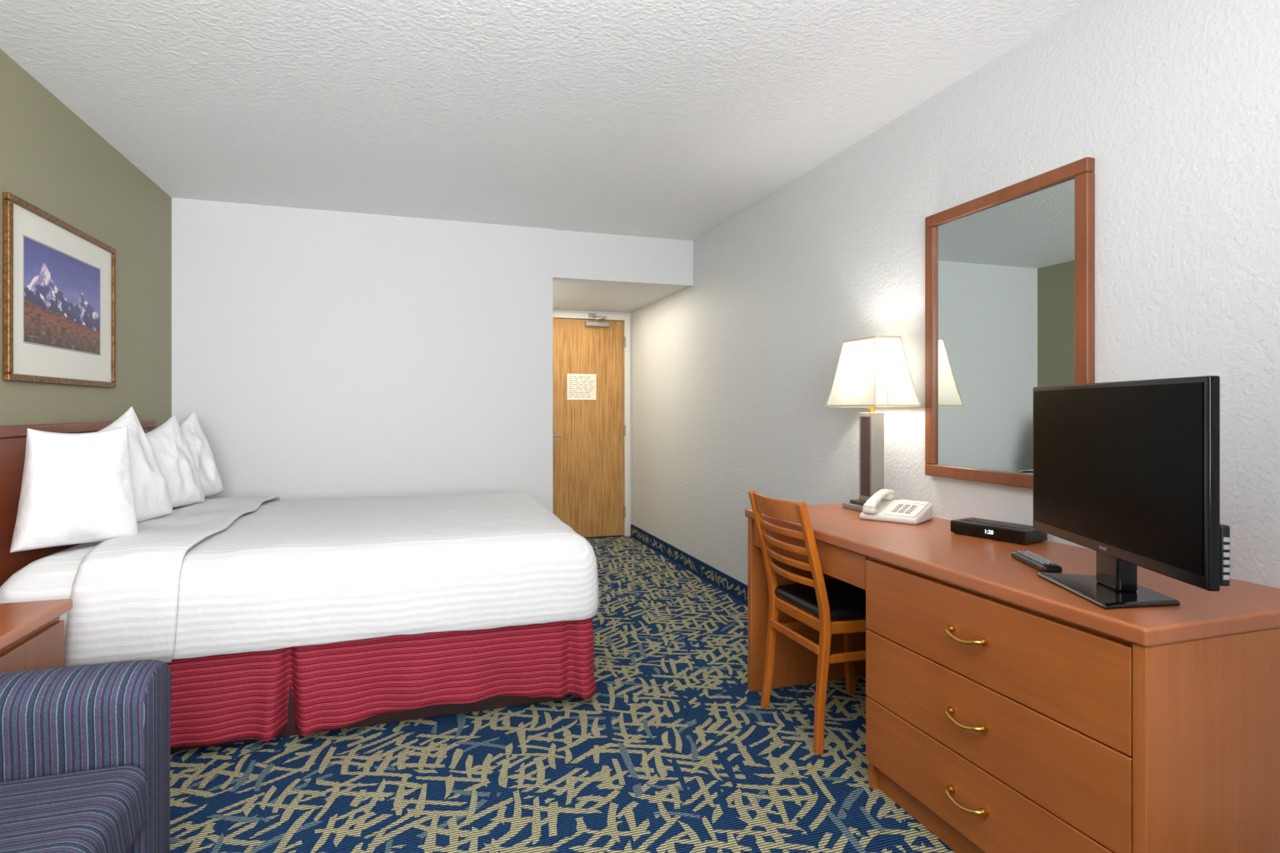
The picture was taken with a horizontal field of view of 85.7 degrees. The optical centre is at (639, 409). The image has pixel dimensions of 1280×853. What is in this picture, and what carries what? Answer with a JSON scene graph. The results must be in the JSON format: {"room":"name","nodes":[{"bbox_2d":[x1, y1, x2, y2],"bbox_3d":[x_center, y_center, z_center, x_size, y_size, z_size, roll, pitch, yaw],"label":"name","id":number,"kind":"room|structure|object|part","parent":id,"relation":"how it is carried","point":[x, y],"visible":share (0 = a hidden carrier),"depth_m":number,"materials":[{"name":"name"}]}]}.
{"room":"hotel room","nodes":[
{"label":"hotel room","id":0,"kind":"room"},
{"bbox_2d":[0,48,171,429],"bbox_3d":[-1.816,-0.020,1.037,0.100,2.440,6.300,0,0,-18],"label":"wall","id":1,"kind":"structure","parent":0,"point":[51,159],"depth_m":3.10,"materials":[{"name":"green paint"}]},
{"bbox_2d":[2,191,115,388],"bbox_3d":[-2.333,-0.425,2.814,0.022,0.654,0.900,0,0,-18],"label":"framed picture","id":2,"kind":"object","parent":1,"relation":"attached to","point":[59,280],"visible":1,"depth_m":2.72,"materials":[{"name":"multicoloured paper"}]},
{"bbox_2d":[24,236,99,354],"bbox_3d":[-2.328,-0.435,2.798,0.001,0.380,0.635,0,0,-18],"label":"print","id":3,"kind":"object","parent":2,"relation":"attached to","point":[62,292],"depth_m":2.75},
{"bbox_2d":[0,420,155,587],"bbox_3d":[-2.343,0.629,2.880,0.040,1.142,1.690,0,0,-18],"label":"headboard","id":4,"kind":"object","parent":1,"relation":"attached to","point":[12,438],"visible":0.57,"depth_m":2.40,"materials":[{"name":"brown wood"}]},
{"bbox_3d":[-2.343,0.079,2.880,0.040,0.042,1.690,0,0,-18],"label":"cap rail","id":5,"kind":"part","parent":4,"relation":"part of","materials":[{"name":"brown wood"}]},
{"bbox_2d":[171,197,552,513],"bbox_3d":[-1.737,-0.020,4.430,2.359,2.440,0.100,0,0,-18],"label":"wall","id":6,"kind":"structure","parent":0,"point":[316,353],"depth_m":4.36,"materials":[{"name":"white paint"}]},
{"bbox_2d":[0,0,1092,240],"bbox_3d":[-0.435,-1.290,2.299,3.509,0.100,8.040,0,0,-18],"label":"ceiling","id":7,"kind":"structure","parent":0,"point":[666,119],"depth_m":2.69,"materials":[{"name":"white paint"}]},
{"bbox_2d":[170,535,956,852],"bbox_3d":[-0.435,1.249,2.299,3.509,0.101,8.040,0,0,-18],"label":"floor","id":8,"kind":"structure","parent":0,"point":[672,751],"depth_m":2.30,"materials":[{"name":"blue carpet"}]},
{"bbox_2d":[0,599,72,673],"bbox_3d":[-1.813,0.890,1.825,0.368,0.620,0.515,0,0,-18],"label":"nightstand","id":9,"kind":"object","parent":8,"relation":"on","point":[32,633],"visible":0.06,"depth_m":1.94,"materials":[{"name":"brown wood"}]},
{"bbox_3d":[-1.674,0.713,1.867,0.018,0.155,0.440,0,0,-18],"label":"drawer","id":10,"kind":"part","parent":9,"relation":"part of","materials":[{"name":"wood"}]},
{"bbox_2d":[0,660,171,852],"bbox_3d":[-1.332,0.760,1.066,0.800,0.880,0.975,0,0,-18],"label":"armchair","id":11,"kind":"object","parent":8,"relation":"on","point":[85,749],"visible":1,"depth_m":1.43,"materials":[{"name":"fabric"}]},
{"bbox_2d":[0,765,147,852],"bbox_3d":[-1.230,0.823,1.101,0.585,0.155,0.627,0,0,-18],"label":"seat cushion","id":12,"kind":"object","parent":11,"relation":"on","point":[44,809],"depth_m":1.32,"materials":[{"name":"fabric"}]},
{"bbox_3d":[-1.342,1.010,1.063,0.750,0.220,0.635,0,0,-18],"label":"seat","id":13,"kind":"part","parent":11,"relation":"part of","materials":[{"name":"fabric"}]},
{"bbox_2d":[0,491,598,752],"bbox_3d":[-1.363,0.832,3.272,2.060,0.737,1.720,0,0,-18],"label":"bed","id":14,"kind":"object","parent":8,"relation":"on","point":[269,618],"visible":0.94,"depth_m":2.55,"materials":[{"name":"fabric"}]},
{"bbox_2d":[10,425,138,553],"bbox_3d":[-2.000,0.276,2.459,0.304,0.431,0.295,0,0,-18],"label":"pillow","id":15,"kind":"object","parent":14,"relation":"on","point":[77,488],"visible":0.97,"depth_m":2.38,"materials":[{"name":"white fabric"}]},
{"bbox_2d":[98,406,172,522],"bbox_3d":[-2.121,0.244,2.834,0.193,0.511,0.433,0,0,3],"label":"pillow","id":16,"kind":"object","parent":14,"relation":"on","point":[152,497],"visible":0.43,"depth_m":2.87,"materials":[{"name":"white fabric"}]},
{"bbox_2d":[145,415,204,508],"bbox_3d":[-2.263,0.259,3.284,0.200,0.461,0.433,0,0,6],"label":"pillow","id":17,"kind":"object","parent":14,"relation":"on","point":[172,454],"visible":0.51,"depth_m":3.28,"materials":[{"name":"white fabric"}]},
{"bbox_2d":[179,410,224,497],"bbox_3d":[-2.352,0.257,3.595,0.210,0.491,0.416,0,0,-3],"label":"pillow","id":18,"kind":"object","parent":14,"relation":"on","point":[198,444],"visible":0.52,"depth_m":3.62,"materials":[{"name":"white fabric"}]},
{"bbox_3d":[-1.372,0.668,3.270,2.041,0.370,1.694,0,0,-18],"label":"mattress","id":19,"kind":"part","parent":14,"relation":"part of","materials":[{"name":"white fabric"}]},
{"bbox_2d":[748,490,868,754],"bbox_3d":[0.730,0.762,2.641,0.537,0.878,0.468,0,0,-18],"label":"desk chair","id":20,"kind":"object","parent":8,"relation":"on","point":[830,607],"visible":0.73,"depth_m":2.52,"materials":[{"name":"brown wood"}]},
{"bbox_3d":[0.492,0.762,2.757,0.127,0.878,0.042,0,0,-18],"label":"post","id":21,"kind":"part","parent":20,"relation":"part of","materials":[{"name":"brown wood"}]},
{"bbox_3d":[0.500,0.365,2.565,0.053,0.074,0.342,0,0,-18],"label":"rail","id":22,"kind":"part","parent":20,"relation":"part of","materials":[{"name":"brown wood"}]},
{"bbox_3d":[0.607,0.762,2.405,0.127,0.878,0.042,0,0,-18],"label":"post","id":23,"kind":"part","parent":20,"relation":"part of","materials":[{"name":"brown wood"}]},
{"bbox_2d":[775,578,865,621],"bbox_3d":[0.787,0.729,2.660,0.418,0.042,0.468,0,0,-18],"label":"seat cushion","id":24,"kind":"object","parent":20,"relation":"on","point":[847,602],"depth_m":2.58,"materials":[{"name":"black leather"}]},
{"bbox_3d":[0.785,0.772,2.660,0.413,0.045,0.461,0,0,-18],"label":"seat frame","id":25,"kind":"part","parent":20,"relation":"part of","materials":[{"name":"brown wood"}]},
{"bbox_3d":[0.883,0.980,2.903,0.046,0.441,0.036,0,0,-18],"label":"leg","id":26,"kind":"part","parent":20,"relation":"part of","materials":[{"name":"brown wood"}]},
{"bbox_2d":[745,504,1279,852],"bbox_3d":[0.989,0.812,2.235,0.637,0.775,1.710,0,0,-18],"label":"desk","id":27,"kind":"object","parent":8,"relation":"on","point":[1008,710],"visible":0.96,"depth_m":1.60,"materials":[{"name":"brown wood"}]},
{"bbox_3d":[0.744,0.832,3.029,0.586,0.737,0.032,0,0,-18],"label":"panel","id":28,"kind":"part","parent":27,"relation":"part of","materials":[{"name":"brown wood"}]},
{"bbox_3d":[0.609,0.523,2.563,0.020,0.110,0.762,0,0,-18],"label":"pencil drawer","id":29,"kind":"part","parent":27,"relation":"part of","materials":[{"name":"brown wood"}]},
{"bbox_3d":[1.000,0.832,2.273,0.568,0.737,0.024,0,0,-18],"label":"panel","id":30,"kind":"part","parent":27,"relation":"part of","materials":[{"name":"brown wood"}]},
{"bbox_2d":[825,335,921,511],"bbox_3d":[0.975,0.059,2.907,0.221,0.733,0.415,0,0,-18],"label":"table lamp","id":31,"kind":"object","parent":27,"relation":"on","point":[872,372],"visible":0.98,"depth_m":2.86,"materials":[{"name":"white fabric"}]},
{"bbox_2d":[868,407,874,412],"bbox_3d":[0.975,-0.010,2.907,0.028,0.050,0.028,0,0,-18],"label":"socket","id":32,"kind":"object","parent":31,"relation":"attached to","point":[870,409],"depth_m":2.89,"materials":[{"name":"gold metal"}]},
{"bbox_3d":[0.975,-0.291,2.907,0.130,0.010,0.260,0,0,-18],"label":"shade trim","id":33,"kind":"part","parent":31,"relation":"part of","materials":[{"name":"beige fabric"}]},
{"bbox_3d":[0.975,-0.151,2.907,0.216,0.278,0.410,0,0,-18],"label":"lamp shade","id":34,"kind":"part","parent":31,"relation":"part of","materials":[{"name":"fabric"}]},
{"bbox_3d":[0.975,-0.013,2.907,0.220,0.010,0.414,0,0,-18],"label":"shade trim","id":35,"kind":"part","parent":31,"relation":"part of","materials":[{"name":"beige fabric"}]},
{"bbox_2d":[859,489,950,524],"bbox_3d":[1.062,0.372,2.587,0.427,0.106,0.208,0,0,42],"label":"telephone","id":36,"kind":"object","parent":27,"relation":"on","point":[882,506],"visible":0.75,"depth_m":2.63,"materials":[{"name":"grey plastic"}]},
{"bbox_3d":[1.017,0.382,2.629,0.115,0.050,0.160,0,0,42],"label":"plate","id":37,"kind":"part","parent":36,"relation":"part of","materials":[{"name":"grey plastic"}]},
{"bbox_3d":[0.826,1.008,1.764,0.035,0.024,0.122,0,0,-18],"label":"handle","id":38,"kind":"part","parent":27,"relation":"part of","materials":[{"name":"gold metal"}]},
{"bbox_3d":[0.826,0.800,1.764,0.035,0.024,0.122,0,0,-18],"label":"handle","id":39,"kind":"part","parent":27,"relation":"part of","materials":[{"name":"gold metal"}]},
{"bbox_3d":[0.826,0.585,1.764,0.035,0.024,0.122,0,0,-18],"label":"handle","id":40,"kind":"part","parent":27,"relation":"part of","materials":[{"name":"gold metal"}]},
{"bbox_3d":[0.853,1.006,1.775,0.022,0.200,0.847,0,0,-18],"label":"drawer","id":41,"kind":"part","parent":27,"relation":"part of","materials":[{"name":"brown wood"}]},
{"bbox_2d":[950,517,1047,544],"bbox_3d":[1.182,0.402,2.284,0.128,0.046,0.260,0,0,-32],"label":"cable box","id":42,"kind":"object","parent":27,"relation":"on","point":[1021,534],"visible":1,"depth_m":2.23,"materials":[{"name":"black plastic"}]},
{"bbox_3d":[1.131,0.400,2.252,0.006,0.030,0.254,0,0,-32],"label":"glass","id":43,"kind":"part","parent":42,"relation":"part of","materials":[{"name":"black glass"}]},
{"bbox_3d":[0.853,0.798,1.775,0.022,0.207,0.847,0,0,-18],"label":"drawer","id":44,"kind":"part","parent":27,"relation":"part of","materials":[{"name":"brown wood"}]},
{"bbox_3d":[0.853,0.583,1.775,0.022,0.216,0.847,0,0,-18],"label":"drawer","id":45,"kind":"part","parent":27,"relation":"part of","materials":[{"name":"brown wood"}]},
{"bbox_3d":[1.125,0.474,1.859,0.548,0.022,0.841,0,0,-18],"label":"rail","id":46,"kind":"part","parent":27,"relation":"part of","materials":[{"name":"brown wood"}]},
{"bbox_2d":[1010,550,1062,573],"bbox_3d":[1.075,0.413,1.877,0.050,0.024,0.200,0,0,6],"label":"remote control","id":47,"kind":"object","parent":27,"relation":"on","point":[1032,560],"visible":0.98,"depth_m":1.84,"materials":[{"name":"black plastic"}]},
{"bbox_2d":[1033,375,1229,609],"bbox_3d":[1.087,0.181,1.611,0.183,0.487,0.676,0,0,5],"label":"television","id":48,"kind":"object","parent":27,"relation":"on","point":[1127,472],"visible":1,"depth_m":1.50,"materials":[{"name":"black plastic"}]},
{"bbox_3d":[1.084,0.272,1.304,0.018,0.113,0.059,0,0,5],"label":"panel","id":49,"kind":"part","parent":48,"relation":"part of","materials":[{"name":"black plastic"}]},
{"bbox_3d":[1.259,0.832,1.445,0.590,0.737,0.029,0,0,-18],"label":"panel","id":50,"kind":"part","parent":27,"relation":"part of","materials":[{"name":"brown wood"}]},
{"bbox_2d":[552,309,631,535],"bbox_3d":[-0.595,-0.020,6.423,1.250,2.440,0.100,0,0,-18],"label":"wall","id":51,"kind":"structure","parent":0,"point":[567,311],"depth_m":6.54,"materials":[{"name":"white paint"}]},
{"bbox_2d":[552,318,623,537],"bbox_3d":[-0.556,0.180,6.412,0.829,2.023,0.045,0,0,-18],"label":"door","id":52,"kind":"structure","parent":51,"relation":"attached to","point":[587,458],"depth_m":6.42,"materials":[{"name":"brown wood"}]},
{"bbox_2d":[552,434,561,437],"bbox_3d":[-0.794,0.241,6.250,0.165,0.029,0.019,0,0,-18],"label":"lever","id":53,"kind":"object","parent":52,"relation":"attached to","point":[553,435],"visible":0.45,"depth_m":6.26,"materials":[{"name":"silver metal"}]},
{"bbox_2d":[566,374,595,399],"bbox_3d":[-0.540,-0.205,6.390,0.275,0.240,0.005,0,0,-18],"label":"door sign","id":54,"kind":"object","parent":52,"relation":"attached to","point":[579,387],"visible":1,"depth_m":6.39,"materials":[{"name":"beige paper"}]},
{"bbox_2d":[569,376,594,397],"bbox_3d":[-0.540,-0.206,6.388,0.244,0.188,0.001,0,0,-18],"label":"print","id":55,"kind":"object","parent":54,"relation":"attached to","point":[579,387],"depth_m":6.39,"materials":[{"name":"beige paper"}]},
{"bbox_2d":[585,313,609,327],"bbox_3d":[-0.377,-0.825,6.352,0.230,0.120,0.179,0,0,-18],"label":"door closer","id":56,"kind":"object","parent":52,"relation":"attached to","point":[599,324],"depth_m":6.38,"materials":[{"name":"silver metal"}]},
{"bbox_2d":[552,311,629,536],"bbox_3d":[-0.546,0.155,6.373,0.952,2.090,0.025,0,0,-18],"label":"frame","id":57,"kind":"object","parent":51,"relation":"attached to","point":[626,318],"visible":0.47,"depth_m":6.50,"materials":[{"name":"white paint"}]},
{"bbox_2d":[624,336,625,517],"bbox_3d":[-0.143,0.170,6.487,0.018,1.700,0.008,0,0,-18],"label":"hinges","id":58,"kind":"object","parent":51,"relation":"attached to","point":[624,337],"visible":1,"depth_m":6.48,"materials":[{"name":"silver metal"}]},
{"bbox_2d":[552,230,693,313],"bbox_3d":[-0.343,-1.075,5.652,1.050,0.330,1.522,0,0,-18],"label":"wall header","id":59,"kind":"structure","parent":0,"point":[592,272],"depth_m":5.00,"materials":[{"name":"white paint"}]},
{"bbox_2d":[631,0,1279,589],"bbox_3d":[1.185,-0.020,2.828,0.100,2.440,7.840,0,0,-18],"label":"wall","id":60,"kind":"structure","parent":0,"point":[1175,104],"depth_m":2.46,"materials":[{"name":"white paint"}]},
{"bbox_2d":[630,524,747,604],"bbox_3d":[1.134,1.145,2.801,0.013,0.110,7.820,0,0,-18],"label":"baseboard","id":61,"kind":"structure","parent":60,"relation":"attached to","point":[734,587],"depth_m":5.02,"materials":[{"name":"blue carpet"}]},
{"bbox_2d":[925,156,1094,489],"bbox_3d":[1.252,-0.249,2.410,0.033,1.022,0.697,0,0,-18],"label":"wall mirror","id":62,"kind":"object","parent":60,"relation":"attached to","point":[1010,271],"visible":0.77,"depth_m":2.38,"materials":[{"name":"brown wood"}]}
]}

